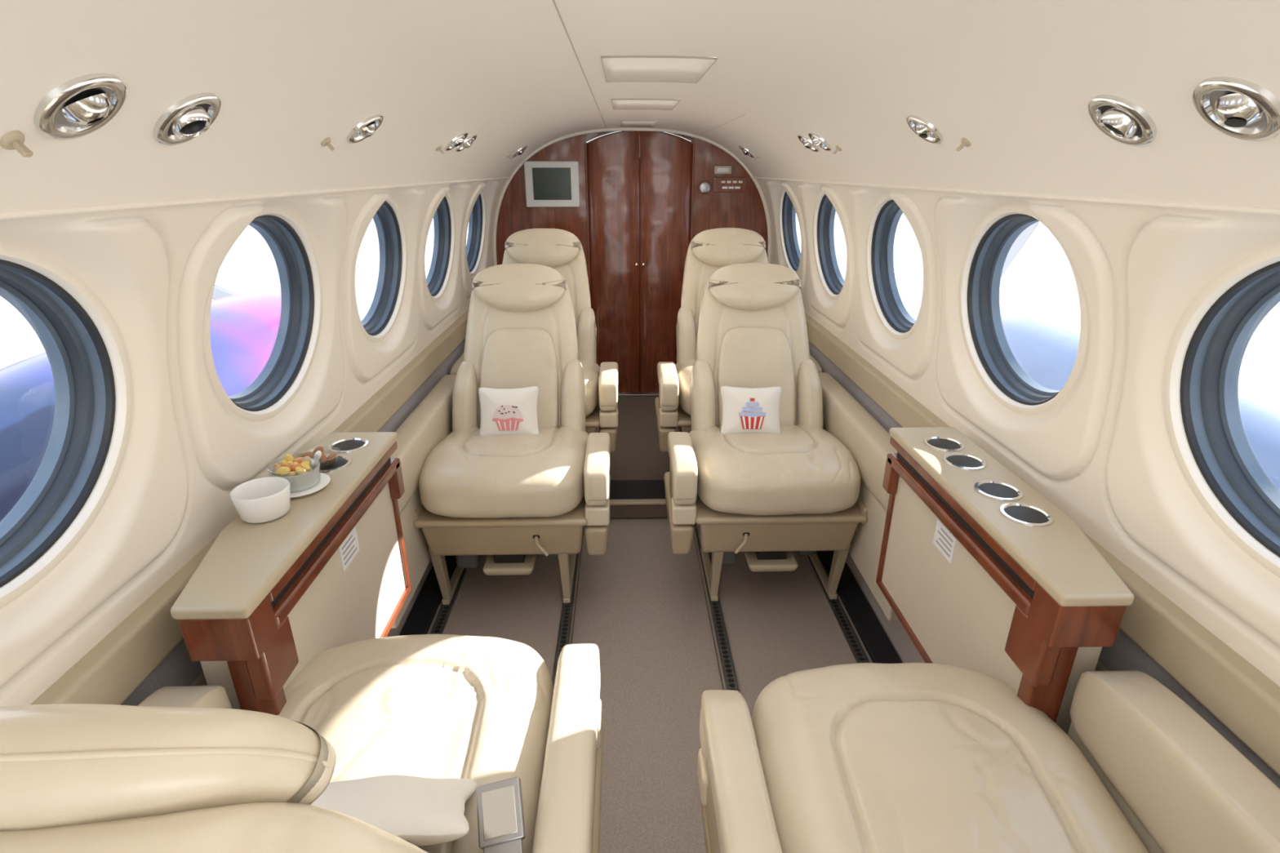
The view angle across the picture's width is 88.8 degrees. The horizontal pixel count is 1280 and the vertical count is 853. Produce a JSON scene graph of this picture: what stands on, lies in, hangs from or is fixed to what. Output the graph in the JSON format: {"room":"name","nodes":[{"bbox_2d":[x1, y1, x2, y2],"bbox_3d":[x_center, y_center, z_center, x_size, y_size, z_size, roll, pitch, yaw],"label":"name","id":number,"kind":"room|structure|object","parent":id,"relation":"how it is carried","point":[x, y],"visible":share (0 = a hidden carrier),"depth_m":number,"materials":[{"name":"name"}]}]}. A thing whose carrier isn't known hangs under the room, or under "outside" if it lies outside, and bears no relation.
{"room":"aircraft cabin","nodes":[
{"label":"aircraft cabin","id":0,"kind":"room"},
{"bbox_2d":[0,178,507,706],"bbox_3d":[-0.610,-0.105,1.018,0.128,0.505,4.600,0,22,-1],"label":"wall","id":1,"kind":"structure","parent":0,"point":[154,270],"depth_m":0.89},
{"bbox_2d":[0,259,115,587],"bbox_3d":[-0.674,0.004,0.630,0.115,0.394,0.425,0,22,-1],"label":"window frame","id":2,"kind":"structure","parent":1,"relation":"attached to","point":[73,462],"depth_m":0.77,"materials":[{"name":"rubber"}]},
{"bbox_2d":[0,241,133,608],"bbox_3d":[-0.639,0.009,0.633,0.068,0.374,0.412,0,22,-1],"label":"window trim","id":3,"kind":"structure","parent":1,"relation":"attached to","point":[101,317],"depth_m":0.76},
{"bbox_2d":[203,205,323,422],"bbox_3d":[-0.652,-0.196,1.153,0.068,0.374,0.412,0,22,-1],"label":"trim lip","id":4,"kind":"object","parent":1,"relation":"attached to","point":[271,411],"visible":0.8,"depth_m":1.21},
{"bbox_2d":[228,214,314,411],"bbox_3d":[-0.687,-0.201,1.151,0.115,0.394,0.425,0,22,-1],"label":"window frame","id":5,"kind":"structure","parent":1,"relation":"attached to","point":[285,362],"depth_m":1.28,"materials":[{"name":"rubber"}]},
{"bbox_2d":[353,195,407,342],"bbox_3d":[-0.665,-0.403,1.679,0.068,0.374,0.412,0,22,-1],"label":"trim lip","id":6,"kind":"object","parent":1,"relation":"attached to","point":[375,339],"visible":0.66,"depth_m":1.80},
{"bbox_2d":[360,200,402,335],"bbox_3d":[-0.701,-0.408,1.676,0.115,0.394,0.425,0,22,-1],"label":"gasket","id":7,"kind":"object","parent":1,"relation":"attached to","point":[380,311],"visible":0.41,"depth_m":1.82,"materials":[{"name":"rubber"}]},
{"bbox_2d":[426,196,451,296],"bbox_3d":[-0.714,-0.615,2.202,0.115,0.394,0.425,0,22,-1],"label":"gasket","id":8,"kind":"object","parent":1,"relation":"attached to","point":[436,277],"visible":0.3,"depth_m":2.35,"materials":[{"name":"rubber"}]},
{"bbox_2d":[424,191,455,302],"bbox_3d":[-0.679,-0.610,2.205,0.068,0.374,0.412,0,22,-1],"label":"trim lip","id":9,"kind":"object","parent":1,"relation":"attached to","point":[437,297],"visible":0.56,"depth_m":2.35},
{"bbox_2d":[466,194,482,271],"bbox_3d":[-0.727,-0.822,2.727,0.115,0.394,0.425,0,22,-1],"label":"gasket","id":10,"kind":"object","parent":1,"relation":"attached to","point":[475,223],"visible":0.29,"depth_m":2.88,"materials":[{"name":"rubber"}]},
{"bbox_2d":[470,189,485,276],"bbox_3d":[-0.692,-0.817,2.730,0.068,0.374,0.412,0,22,-1],"label":"trim lip","id":11,"kind":"object","parent":1,"relation":"attached to","point":[474,270],"visible":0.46,"depth_m":2.88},
{"bbox_2d":[121,338,465,706],"bbox_3d":[-0.643,0.448,1.236,0.040,0.580,4.600,0,22,-1],"label":"wall","id":12,"kind":"structure","parent":0,"point":[177,668],"depth_m":0.93,"materials":[{"name":"plastic"}]},
{"bbox_2d":[137,685,231,708],"bbox_3d":[-0.547,0.759,0.161,0.079,0.369,1.569,0,22,-1],"label":"side armrest","id":13,"kind":"object","parent":12,"relation":"attached to","point":[193,696],"visible":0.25,"depth_m":0.80,"materials":[{"name":"beige leather"}]},
{"bbox_2d":[30,309,468,705],"bbox_3d":[-0.654,0.161,1.122,0.058,0.073,4.600,0,22,-1],"label":"trim","id":14,"kind":"structure","parent":12,"relation":"attached to","point":[115,667],"depth_m":0.83,"materials":[{"name":"beige plastic"}]},
{"bbox_2d":[170,431,411,715],"bbox_3d":[-0.550,0.284,1.118,0.137,0.372,0.573,0,22,-1],"label":"cabinet","id":15,"kind":"object","parent":12,"relation":"attached to","point":[264,599],"visible":0.8,"depth_m":0.97,"materials":[{"name":"beige plastic"}]},
{"bbox_2d":[229,476,290,523],"bbox_3d":[-0.573,0.113,0.993,0.080,0.044,0.080,0,22,-1],"label":"ceramic bowl","id":16,"kind":"object","parent":15,"relation":"on","point":[263,500],"visible":1,"depth_m":0.98,"materials":[{"name":"white"}]},
{"bbox_2d":[269,453,330,498],"bbox_3d":[-0.566,0.076,1.075,0.096,0.053,0.096,0,22,-1],"label":"candy jar","id":17,"kind":"object","parent":15,"relation":"on","point":[304,476],"visible":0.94,"depth_m":1.06,"materials":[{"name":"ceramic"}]},
{"bbox_2d":[269,457,319,492],"bbox_3d":[-0.566,0.081,1.077,0.074,0.030,0.074,0,22,-1],"label":"bowl","id":18,"kind":"object","parent":17,"relation":"on","point":[303,474],"depth_m":1.06,"materials":[{"name":"white ceramic"}]},
{"bbox_2d":[301,446,336,464],"bbox_3d":[-0.570,0.053,1.163,0.072,0.031,0.072,0,22,-1],"label":"snacks","id":19,"kind":"object","parent":15,"relation":"on","point":[317,454],"visible":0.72,"depth_m":1.15,"materials":[{"name":"brown food"}]},
{"bbox_2d":[390,374,456,628],"bbox_3d":[-0.600,0.138,1.848,0.079,0.368,0.876,0,22,-1],"label":"wall panel","id":20,"kind":"object","parent":12,"relation":"attached to","point":[430,422],"visible":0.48,"depth_m":1.67,"materials":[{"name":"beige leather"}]},
{"bbox_2d":[449,351,464,374],"bbox_3d":[-0.623,-0.224,2.767,0.079,0.368,1.061,0,22,-1],"label":"side armrest","id":21,"kind":"object","parent":12,"relation":"attached to","point":[455,367],"visible":0.06,"depth_m":2.26,"materials":[{"name":"beige leather"}]},
{"bbox_2d":[426,525,584,679],"bbox_3d":[-0.409,0.716,1.401,0.470,0.060,4.700,0,22,-1],"label":"carpet","id":22,"kind":"object","parent":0,"point":[525,609],"visible":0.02,"depth_m":1.84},
{"bbox_2d":[0,634,603,852],"bbox_3d":[-0.311,0.468,0.743,0.516,0.874,0.716,0,22,-1],"label":"armchair","id":23,"kind":"object","parent":22,"relation":"on","point":[75,778],"visible":0.94,"depth_m":0.40,"materials":[{"name":"beige leather"}]},
{"bbox_2d":[311,775,477,846],"bbox_3d":[-0.307,0.411,0.692,0.261,0.130,0.149,-3,22,-9],"label":"throw pillow","id":24,"kind":"object","parent":23,"relation":"on","point":[420,811],"visible":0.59,"depth_m":0.66,"materials":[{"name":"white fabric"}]},
{"bbox_2d":[276,634,553,852],"bbox_3d":[-0.337,0.470,0.886,0.431,0.179,0.450,0,22,-1],"label":"seat cushion","id":25,"kind":"object","parent":23,"relation":"on","point":[478,709],"depth_m":0.88,"materials":[{"name":"beige leather"}]},
{"bbox_2d":[475,777,525,852],"bbox_3d":[-0.139,0.469,0.673,0.049,0.104,0.172,-5,22,-13],"label":"seatbelt buckle","id":26,"kind":"object","parent":23,"relation":"on","point":[500,816],"visible":1,"depth_m":0.70,"materials":[{"name":"silver metal"}]},
{"bbox_2d":[399,555,456,635],"bbox_3d":[-0.573,0.933,0.746,0.066,0.019,3.330,0,22,-1],"label":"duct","id":27,"kind":"object","parent":22,"relation":"on","point":[419,621],"visible":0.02,"depth_m":1.82,"materials":[{"name":"black"}]},
{"bbox_2d":[430,568,467,634],"bbox_3d":[-0.516,0.938,0.754,0.032,0.010,3.340,0,22,-1],"label":"trim rail","id":28,"kind":"object","parent":22,"relation":"on","point":[441,621],"visible":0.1,"depth_m":1.81,"materials":[{"name":"grey metal"}]},
{"bbox_2d":[413,263,610,604],"bbox_3d":[-0.339,0.010,1.896,0.511,0.881,0.701,0,22,-1],"label":"armchair","id":29,"kind":"object","parent":22,"relation":"on","point":[510,500],"visible":0.96,"depth_m":1.74,"materials":[{"name":"beige leather"}]},
{"bbox_2d":[418,426,588,518],"bbox_3d":[-0.355,0.109,1.800,0.432,0.178,0.450,0,22,-1],"label":"seat cushion","id":30,"kind":"object","parent":29,"relation":"on","point":[468,474],"depth_m":1.62,"materials":[{"name":"beige leather"}]},
{"bbox_2d":[478,386,538,435],"bbox_3d":[-0.366,-0.035,1.822,0.167,0.138,0.078,-1,22,-4],"label":"throw pillow","id":31,"kind":"object","parent":29,"relation":"on","point":[503,411],"visible":0.83,"depth_m":1.80,"materials":[{"name":"white fabric"}]},
{"bbox_2d":[482,554,536,575],"bbox_3d":[-0.353,0.357,1.815,0.134,0.025,0.176,0,22,-1],"label":"tray","id":32,"kind":"object","parent":29,"relation":"on","point":[525,566],"depth_m":1.74,"materials":[{"name":"beige plastic"}]},
{"bbox_2d":[551,552,579,688],"bbox_3d":[-0.176,0.935,0.762,0.032,0.010,3.340,0,22,-1],"label":"trim rail","id":33,"kind":"object","parent":22,"relation":"on","point":[566,620],"visible":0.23,"depth_m":1.77,"materials":[{"name":"grey metal"}]},
{"bbox_2d":[496,133,588,278],"bbox_3d":[-0.477,-0.726,3.217,0.453,1.333,0.020,0,22,-1],"label":"panel","id":34,"kind":"object","parent":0,"point":[514,215],"visible":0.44,"depth_m":3.09,"materials":[{"name":"brown wood"}]},
{"bbox_2d":[524,160,580,207],"bbox_3d":[-0.407,-1.125,3.034,0.250,0.200,0.028,0,22,-1],"label":"monitor","id":35,"kind":"object","parent":34,"relation":"attached to","point":[548,184],"visible":1,"depth_m":3.02,"materials":[{"name":"white"}]},
{"bbox_2d":[584,143,591,302],"bbox_3d":[-0.248,-0.730,3.203,0.010,1.210,0.010,0,22,-1],"label":"door frame","id":36,"kind":"structure","parent":34,"relation":"attached to","point":[585,144],"depth_m":3.09,"materials":[{"name":"brown wood"}]},
{"bbox_2d":[586,130,639,393],"bbox_3d":[-0.123,-0.757,3.196,0.241,1.257,0.018,0,22,-1],"label":"leaf","id":37,"kind":"object","parent":36,"relation":"attached to","point":[612,160],"visible":0.94,"depth_m":3.15,"materials":[{"name":"brown wood"}]},
{"bbox_2d":[552,0,606,127],"bbox_3d":[-0.098,-0.525,0.866,0.002,0.002,4.400,0,22,-1],"label":"ceiling trim","id":38,"kind":"structure","parent":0,"point":[553,1],"depth_m":0.97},
{"bbox_2d":[596,391,679,518],"bbox_3d":[-0.023,0.057,2.925,1.310,0.070,1.300,0,22,-1],"label":"floor","id":39,"kind":"structure","parent":0,"point":[637,455],"depth_m":2.73,"materials":[{"name":"carpet"}]},
{"bbox_2d":[502,228,618,453],"bbox_3d":[-0.335,-0.238,2.377,0.515,0.890,0.678,0,22,-1],"label":"armchair","id":40,"kind":"object","parent":39,"relation":"on","point":[562,251],"visible":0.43,"depth_m":2.41,"materials":[{"name":"beige leather"}]},
{"bbox_2d":[578,360,599,416],"bbox_3d":[-0.354,-0.138,2.293,0.432,0.179,0.451,0,22,-1],"label":"seat cushion","id":41,"kind":"object","parent":40,"relation":"on","point":[591,370],"depth_m":2.16,"materials":[{"name":"beige leather"}]},
{"bbox_2d":[609,480,665,499],"bbox_3d":[-0.010,0.233,2.398,0.400,0.008,0.150,0,22,-1],"label":"mat","id":42,"kind":"object","parent":39,"relation":"on","point":[620,489],"visible":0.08,"depth_m":2.39,"materials":[{"name":"black"}]},
{"bbox_2d":[609,498,666,505],"bbox_3d":[-0.009,0.245,2.378,0.410,0.011,0.155,0,22,-1],"label":"step nosing","id":43,"kind":"structure","parent":39,"relation":"on","point":[645,501],"depth_m":2.31,"materials":[{"name":"beige plastic"}]},
{"bbox_2d":[654,227,768,452],"bbox_3d":[0.313,-0.244,2.390,0.516,0.891,0.677,0,22,-1],"label":"armchair","id":44,"kind":"object","parent":39,"relation":"on","point":[709,251],"visible":0.42,"depth_m":2.42,"materials":[{"name":"beige leather"}]},
{"bbox_2d":[675,359,695,415],"bbox_3d":[0.338,-0.144,2.309,0.431,0.178,0.451,0,22,-1],"label":"seat cushion","id":45,"kind":"object","parent":44,"relation":"on","point":[683,367],"depth_m":2.16,"materials":[{"name":"beige leather"}]},
{"bbox_2d":[586,130,691,142],"bbox_3d":[-0.006,-1.325,2.977,0.483,0.062,0.009,0,22,-1],"label":"strip","id":46,"kind":"object","parent":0,"point":[673,134],"depth_m":2.97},
{"bbox_2d":[586,157,692,391],"bbox_3d":[-0.036,-0.743,3.243,1.320,1.346,0.010,0,22,-1],"label":"hinges","id":47,"kind":"object","parent":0,"point":[639,157],"visible":0.02,"depth_m":3.21,"materials":[{"name":"black"}]},
{"bbox_2d":[0,0,1279,211],"bbox_3d":[0.017,-0.430,0.906,1.134,0.212,4.600,0,22,-1],"label":"ceiling","id":48,"kind":"structure","parent":0,"point":[1017,80],"depth_m":0.76,"materials":[{"name":"beige"}]},
{"bbox_2d":[0,130,33,156],"bbox_3d":[-0.483,-0.218,0.509,0.018,0.018,0.018,-43,17,14],"label":"ceiling hook","id":49,"kind":"object","parent":48,"relation":"attached to","point":[13,140],"depth_m":0.51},
{"bbox_2d":[33,72,126,140],"bbox_3d":[-0.458,-0.263,0.535,0.062,0.052,0.076,1,22,2],"label":"air vent","id":50,"kind":"object","parent":48,"relation":"attached to","point":[81,105],"visible":1,"depth_m":0.53,"materials":[{"name":"silver metal"}]},
{"bbox_2d":[153,92,221,146],"bbox_3d":[-0.461,-0.314,0.666,0.062,0.052,0.076,1,22,2],"label":"ceiling vent","id":51,"kind":"object","parent":48,"relation":"in","point":[190,117],"visible":1,"depth_m":0.66,"materials":[{"name":"silver metal"}]},
{"bbox_2d":[0,177,511,220],"bbox_3d":[-0.549,-0.328,0.932,0.008,0.008,4.560,0,22,-1],"label":"panel seam","id":52,"kind":"object","parent":48,"relation":"attached to","point":[109,207],"visible":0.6,"depth_m":0.76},
{"bbox_2d":[320,137,334,151],"bbox_3d":[-0.476,-0.431,1.001,0.018,0.018,0.018,-39,17,13],"label":"ceiling hook","id":53,"kind":"object","parent":48,"relation":"attached to","point":[326,141],"depth_m":1.00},
{"bbox_2d":[346,114,383,143],"bbox_3d":[-0.453,-0.491,1.075,0.060,0.046,0.072,-2,22,-5],"label":"light","id":54,"kind":"object","parent":48,"relation":"attached to","point":[367,126],"visible":1,"depth_m":1.07,"materials":[{"name":"silver metal"}]},
{"bbox_2d":[444,132,467,151],"bbox_3d":[-0.462,-0.718,1.641,0.061,0.046,0.072,1,22,2],"label":"ceiling vent","id":55,"kind":"object","parent":48,"relation":"in","point":[459,140],"visible":1,"depth_m":1.63,"materials":[{"name":"silver metal"}]},
{"bbox_2d":[455,133,477,151],"bbox_3d":[-0.465,-0.758,1.743,0.061,0.046,0.072,1,22,2],"label":"light","id":56,"kind":"object","parent":48,"relation":"attached to","point":[468,142],"visible":0.94,"depth_m":1.73,"materials":[{"name":"silver metal"}]},
{"bbox_2d":[511,144,527,157],"bbox_3d":[-0.483,-1.104,2.617,0.068,0.050,0.080,-2,22,-5],"label":"light","id":57,"kind":"object","parent":48,"relation":"attached to","point":[520,151],"visible":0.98,"depth_m":2.60,"materials":[{"name":"silver metal"}]},
{"bbox_2d":[493,128,770,265],"bbox_3d":[-0.035,-1.065,3.074,1.350,0.629,0.018,0,22,-1],"label":"bulkhead edge","id":58,"kind":"object","parent":48,"relation":"attached to","point":[535,152],"visible":0.8,"depth_m":3.00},
{"bbox_2d":[620,120,657,127],"bbox_3d":[-0.008,-1.232,2.659,0.142,0.006,0.353,0,22,-1],"label":"ceiling hatch","id":59,"kind":"object","parent":48,"relation":"attached to","point":[645,123],"depth_m":2.62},
{"bbox_2d":[585,130,693,157],"bbox_3d":[-0.001,-1.307,3.010,0.502,0.126,0.008,0,22,-1],"label":"arch filler","id":60,"kind":"object","parent":48,"relation":"attached to","point":[589,135],"visible":0.08,"depth_m":2.99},
{"bbox_2d":[611,97,679,110],"bbox_3d":[0.012,-0.919,1.864,0.182,0.007,0.303,0,22,-1],"label":"ceiling hatch","id":61,"kind":"object","parent":48,"relation":"in","point":[627,103],"depth_m":1.84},
{"bbox_2d":[600,55,717,83],"bbox_3d":[0.028,-0.666,1.222,0.192,0.007,0.323,0,22,-1],"label":"ceiling light","id":62,"kind":"object","parent":48,"relation":"in","point":[616,68],"depth_m":1.18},
{"bbox_2d":[738,145,754,157],"bbox_3d":[0.431,-1.112,2.637,0.068,0.050,0.080,1,22,2],"label":"light","id":63,"kind":"object","parent":48,"relation":"attached to","point":[745,151],"visible":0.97,"depth_m":2.62,"materials":[{"name":"silver metal"}]},
{"bbox_2d":[797,134,819,151],"bbox_3d":[0.456,-0.766,1.763,0.061,0.046,0.072,-2,22,-5],"label":"light","id":64,"kind":"object","parent":48,"relation":"attached to","point":[807,143],"visible":0.97,"depth_m":1.75,"materials":[{"name":"silver metal"}]},
{"bbox_2d":[808,132,831,151],"bbox_3d":[0.459,-0.726,1.661,0.061,0.046,0.072,-2,22,-5],"label":"ceiling vent","id":65,"kind":"object","parent":48,"relation":"in","point":[816,140],"visible":1,"depth_m":1.65,"materials":[{"name":"silver metal"}]},
{"bbox_2d":[833,145,841,154],"bbox_3d":[0.481,-0.674,1.596,0.018,0.018,0.018,37,16,-14],"label":"ceiling hook","id":66,"kind":"object","parent":48,"relation":"attached to","point":[838,148],"depth_m":1.59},
{"bbox_2d":[906,115,942,143],"bbox_3d":[0.478,-0.499,1.095,0.060,0.046,0.072,1,22,2],"label":"light","id":67,"kind":"object","parent":48,"relation":"attached to","point":[922,127],"visible":1,"depth_m":1.08,"materials":[{"name":"silver metal"}]},
{"bbox_2d":[955,137,970,151],"bbox_3d":[0.505,-0.439,1.022,0.018,0.018,0.018,39,16,-15],"label":"ceiling hook","id":68,"kind":"object","parent":48,"relation":"attached to","point":[965,142],"depth_m":1.02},
{"bbox_2d":[752,177,1279,215],"bbox_3d":[0.582,-0.338,0.956,0.008,0.008,4.560,0,22,-1],"label":"panel seam","id":69,"kind":"object","parent":48,"relation":"attached to","point":[1216,207],"visible":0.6,"depth_m":0.83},
{"bbox_2d":[1088,94,1156,146],"bbox_3d":[0.507,-0.322,0.686,0.062,0.052,0.076,-2,22,-4],"label":"ceiling vent","id":70,"kind":"object","parent":48,"relation":"in","point":[1119,118],"visible":1,"depth_m":0.68,"materials":[{"name":"silver metal"}]},
{"bbox_2d":[1192,76,1279,141],"bbox_3d":[0.510,-0.271,0.556,0.062,0.052,0.076,-2,22,-4],"label":"air vent","id":71,"kind":"object","parent":48,"relation":"attached to","point":[1237,108],"visible":1,"depth_m":0.55,"materials":[{"name":"silver metal"}]},
{"bbox_2d":[571,517,723,852],"bbox_3d":[0.016,0.720,1.413,0.378,0.044,4.700,0,22,-1],"label":"aisle floor","id":72,"kind":"structure","parent":0,"point":[643,605],"depth_m":1.62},
{"bbox_2d":[692,137,768,255],"bbox_3d":[0.441,-0.728,3.240,0.383,1.319,0.020,0,22,-1],"label":"panel","id":73,"kind":"object","parent":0,"point":[711,210],"visible":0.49,"depth_m":3.09,"materials":[{"name":"brown wood"}]},
{"bbox_2d":[690,143,694,240],"bbox_3d":[0.247,-0.734,3.213,0.010,1.210,0.010,0,22,-1],"label":"door frame","id":74,"kind":"structure","parent":73,"relation":"attached to","point":[693,153],"depth_m":3.06,"materials":[{"name":"brown wood"}]},
{"bbox_2d":[640,131,693,392],"bbox_3d":[0.122,-0.759,3.201,0.241,1.257,0.018,0,22,-1],"label":"leaf","id":75,"kind":"object","parent":74,"relation":"attached to","point":[665,159],"visible":0.77,"depth_m":3.14,"materials":[{"name":"brown wood"}]},
{"bbox_2d":[698,165,746,194],"bbox_3d":[0.385,-1.152,3.050,0.218,0.123,0.020,0,22,-1],"label":"control panel","id":76,"kind":"object","parent":73,"relation":"attached to","point":[720,184],"visible":1,"depth_m":3.05,"materials":[{"name":"brown wood"}]},
{"bbox_2d":[693,524,872,719],"bbox_3d":[0.441,0.709,1.419,0.470,0.060,4.700,0,22,-1],"label":"carpet","id":77,"kind":"object","parent":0,"point":[778,624],"visible":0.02,"depth_m":1.77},
{"bbox_2d":[693,522,740,693],"bbox_3d":[0.239,0.932,0.771,0.032,0.010,3.340,0,22,-1],"label":"trim rail","id":78,"kind":"object","parent":77,"relation":"on","point":[729,673],"visible":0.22,"depth_m":1.71,"materials":[{"name":"grey metal"}]},
{"bbox_2d":[663,262,867,601],"bbox_3d":[0.330,0.005,1.910,0.516,0.880,0.701,0,22,-1],"label":"armchair","id":79,"kind":"object","parent":77,"relation":"on","point":[766,497],"visible":0.94,"depth_m":1.75,"materials":[{"name":"beige leather"}]},
{"bbox_2d":[720,386,781,435],"bbox_3d":[0.312,-0.041,1.837,0.170,0.132,0.078,1,22,2],"label":"throw pillow","id":80,"kind":"object","parent":79,"relation":"on","point":[744,410],"visible":0.94,"depth_m":1.82,"materials":[{"name":"white fabric"}]},
{"bbox_2d":[744,551,798,572],"bbox_3d":[0.357,0.351,1.830,0.134,0.025,0.176,0,22,-1],"label":"footrest","id":81,"kind":"object","parent":79,"relation":"on","point":[757,563],"depth_m":1.76,"materials":[{"name":"beige plastic"}]},
{"bbox_2d":[688,424,861,515],"bbox_3d":[0.355,0.103,1.815,0.431,0.179,0.451,0,22,-1],"label":"seat cushion","id":82,"kind":"object","parent":79,"relation":"on","point":[800,469],"depth_m":1.63,"materials":[{"name":"beige leather"}]},
{"bbox_2d":[806,555,870,663],"bbox_3d":[0.579,0.929,0.778,0.032,0.010,3.340,0,22,-1],"label":"trim rail","id":83,"kind":"object","parent":77,"relation":"on","point":[854,644],"visible":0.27,"depth_m":1.76,"materials":[{"name":"grey metal"}]},
{"bbox_2d":[816,551,902,663],"bbox_3d":[0.636,0.923,0.772,0.066,0.019,3.330,0,22,-1],"label":"duct","id":84,"kind":"object","parent":77,"relation":"on","point":[877,645],"visible":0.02,"depth_m":1.77,"materials":[{"name":"black"}]},
{"bbox_2d":[697,662,1149,852],"bbox_3d":[0.348,0.545,0.647,0.518,0.800,0.822,0,22,-1],"label":"armchair","id":85,"kind":"object","parent":77,"relation":"on","point":[860,757],"visible":0.99,"depth_m":0.80,"materials":[{"name":"beige leather"}]},
{"bbox_2d":[755,178,1279,686],"bbox_3d":[0.643,-0.116,1.046,0.128,0.505,4.600,0,22,-1],"label":"wall","id":86,"kind":"structure","parent":0,"point":[1104,456],"depth_m":0.93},
{"bbox_2d":[778,187,797,273],"bbox_3d":[0.639,-0.829,2.759,0.071,0.374,0.412,-2,22,-4],"label":"trim lip","id":87,"kind":"object","parent":86,"relation":"attached to","point":[783,191],"visible":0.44,"depth_m":2.91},
{"bbox_2d":[782,191,800,271],"bbox_3d":[0.674,-0.834,2.758,0.115,0.394,0.425,0,22,-1],"label":"gasket","id":88,"kind":"object","parent":86,"relation":"attached to","point":[788,213],"visible":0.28,"depth_m":2.91,"materials":[{"name":"rubber"}]},
{"bbox_2d":[813,190,847,300],"bbox_3d":[0.652,-0.622,2.233,0.071,0.374,0.412,-2,22,-4],"label":"trim lip","id":89,"kind":"object","parent":86,"relation":"attached to","point":[829,293],"visible":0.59,"depth_m":2.37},
{"bbox_2d":[817,194,844,294],"bbox_3d":[0.687,-0.627,2.232,0.115,0.394,0.425,0,22,-1],"label":"gasket","id":90,"kind":"object","parent":86,"relation":"attached to","point":[833,277],"visible":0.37,"depth_m":2.38,"materials":[{"name":"rubber"}]},
{"bbox_2d":[871,200,915,333],"bbox_3d":[0.700,-0.420,1.706,0.115,0.394,0.425,0,22,-1],"label":"gasket","id":91,"kind":"object","parent":86,"relation":"attached to","point":[892,308],"visible":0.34,"depth_m":1.85,"materials":[{"name":"rubber"}]},
{"bbox_2d":[865,193,925,339],"bbox_3d":[0.665,-0.415,1.708,0.071,0.374,0.412,-2,22,-4],"label":"trim lip","id":92,"kind":"object","parent":86,"relation":"attached to","point":[886,197],"visible":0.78,"depth_m":1.81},
{"bbox_2d":[967,213,1060,405],"bbox_3d":[0.714,-0.213,1.181,0.115,0.394,0.425,0,22,-1],"label":"gasket","id":93,"kind":"object","parent":86,"relation":"attached to","point":[993,349],"visible":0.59,"depth_m":1.31,"materials":[{"name":"rubber"}]},
{"bbox_2d":[958,204,1088,415],"bbox_3d":[0.678,-0.208,1.182,0.071,0.374,0.412,-2,22,-4],"label":"trim lip","id":94,"kind":"object","parent":86,"relation":"attached to","point":[1015,406],"visible":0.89,"depth_m":1.22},
{"bbox_2d":[1162,244,1279,577],"bbox_3d":[0.691,-0.002,0.661,0.071,0.374,0.412,-2,22,-4],"label":"window trim","id":95,"kind":"structure","parent":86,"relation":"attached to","point":[1183,334],"depth_m":0.80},
{"bbox_2d":[1180,261,1279,557],"bbox_3d":[0.727,-0.008,0.660,0.115,0.394,0.425,0,22,-1],"label":"window frame","id":96,"kind":"structure","parent":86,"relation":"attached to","point":[1221,451],"depth_m":0.81,"materials":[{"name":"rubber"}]},
{"bbox_2d":[808,340,1279,788],"bbox_3d":[0.677,0.437,1.264,0.040,0.580,4.600,0,22,-1],"label":"wall","id":97,"kind":"structure","parent":0,"point":[1125,655],"depth_m":0.95,"materials":[{"name":"plastic"}]},
{"bbox_2d":[809,354,822,372],"bbox_3d":[0.579,-0.234,2.793,0.079,0.368,1.061,0,22,-1],"label":"side armrest","id":98,"kind":"object","parent":97,"relation":"attached to","point":[817,365],"visible":0.06,"depth_m":2.27,"materials":[{"name":"beige leather"}]},
{"bbox_2d":[817,372,899,621],"bbox_3d":[0.602,0.128,1.874,0.079,0.368,0.876,0,22,-1],"label":"wall panel","id":99,"kind":"object","parent":97,"relation":"attached to","point":[844,417],"visible":0.44,"depth_m":1.67,"materials":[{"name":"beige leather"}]},
{"bbox_2d":[875,426,1133,734],"bbox_3d":[0.586,0.275,1.143,0.137,0.372,0.573,0,22,-1],"label":"side table","id":100,"kind":"object","parent":97,"relation":"attached to","point":[984,574],"visible":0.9,"depth_m":1.02,"materials":[{"name":"beige plastic"}]},
{"bbox_2d":[804,312,1279,776],"bbox_3d":[0.688,0.149,1.151,0.058,0.073,4.600,0,22,-1],"label":"trim","id":101,"kind":"structure","parent":97,"relation":"attached to","point":[1244,700],"depth_m":0.81,"materials":[{"name":"beige plastic"}]},
{"bbox_2d":[1067,671,1279,852],"bbox_3d":[0.632,0.750,0.186,0.079,0.368,1.569,0,22,-1],"label":"side armrest","id":102,"kind":"object","parent":97,"relation":"attached to","point":[1180,785],"visible":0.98,"depth_m":0.73,"materials":[{"name":"beige leather"}]},
{"label":"outside","id":103,"kind":"structure","parent":0,"visible":0},
{"bbox_2d":[0,212,1279,403],"bbox_3d":[0.040,2.279,0.899,120.000,0.001,120.000,0,22,-1],"label":"sky","id":104,"kind":"structure","parent":103,"point":[1040,279],"depth_m":15.03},
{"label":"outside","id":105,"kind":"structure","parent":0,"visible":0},
{"bbox_2d":[0,284,281,521],"bbox_3d":[-5.021,0.123,2.826,8.000,1.874,4.800,0,22,-1],"label":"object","id":106,"kind":"object","parent":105,"point":[244,327],"visible":0.06,"depth_m":2.51,"materials":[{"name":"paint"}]},
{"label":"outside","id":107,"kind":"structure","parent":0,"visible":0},
{"bbox_2d":[1000,222,1279,491],"bbox_3d":[4.976,0.131,3.078,8.000,1.874,4.800,0,22,-1],"label":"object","id":108,"kind":"object","parent":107,"point":[1046,348],"visible":0.05,"depth_m":3.25,"materials":[{"name":"grey paint"}]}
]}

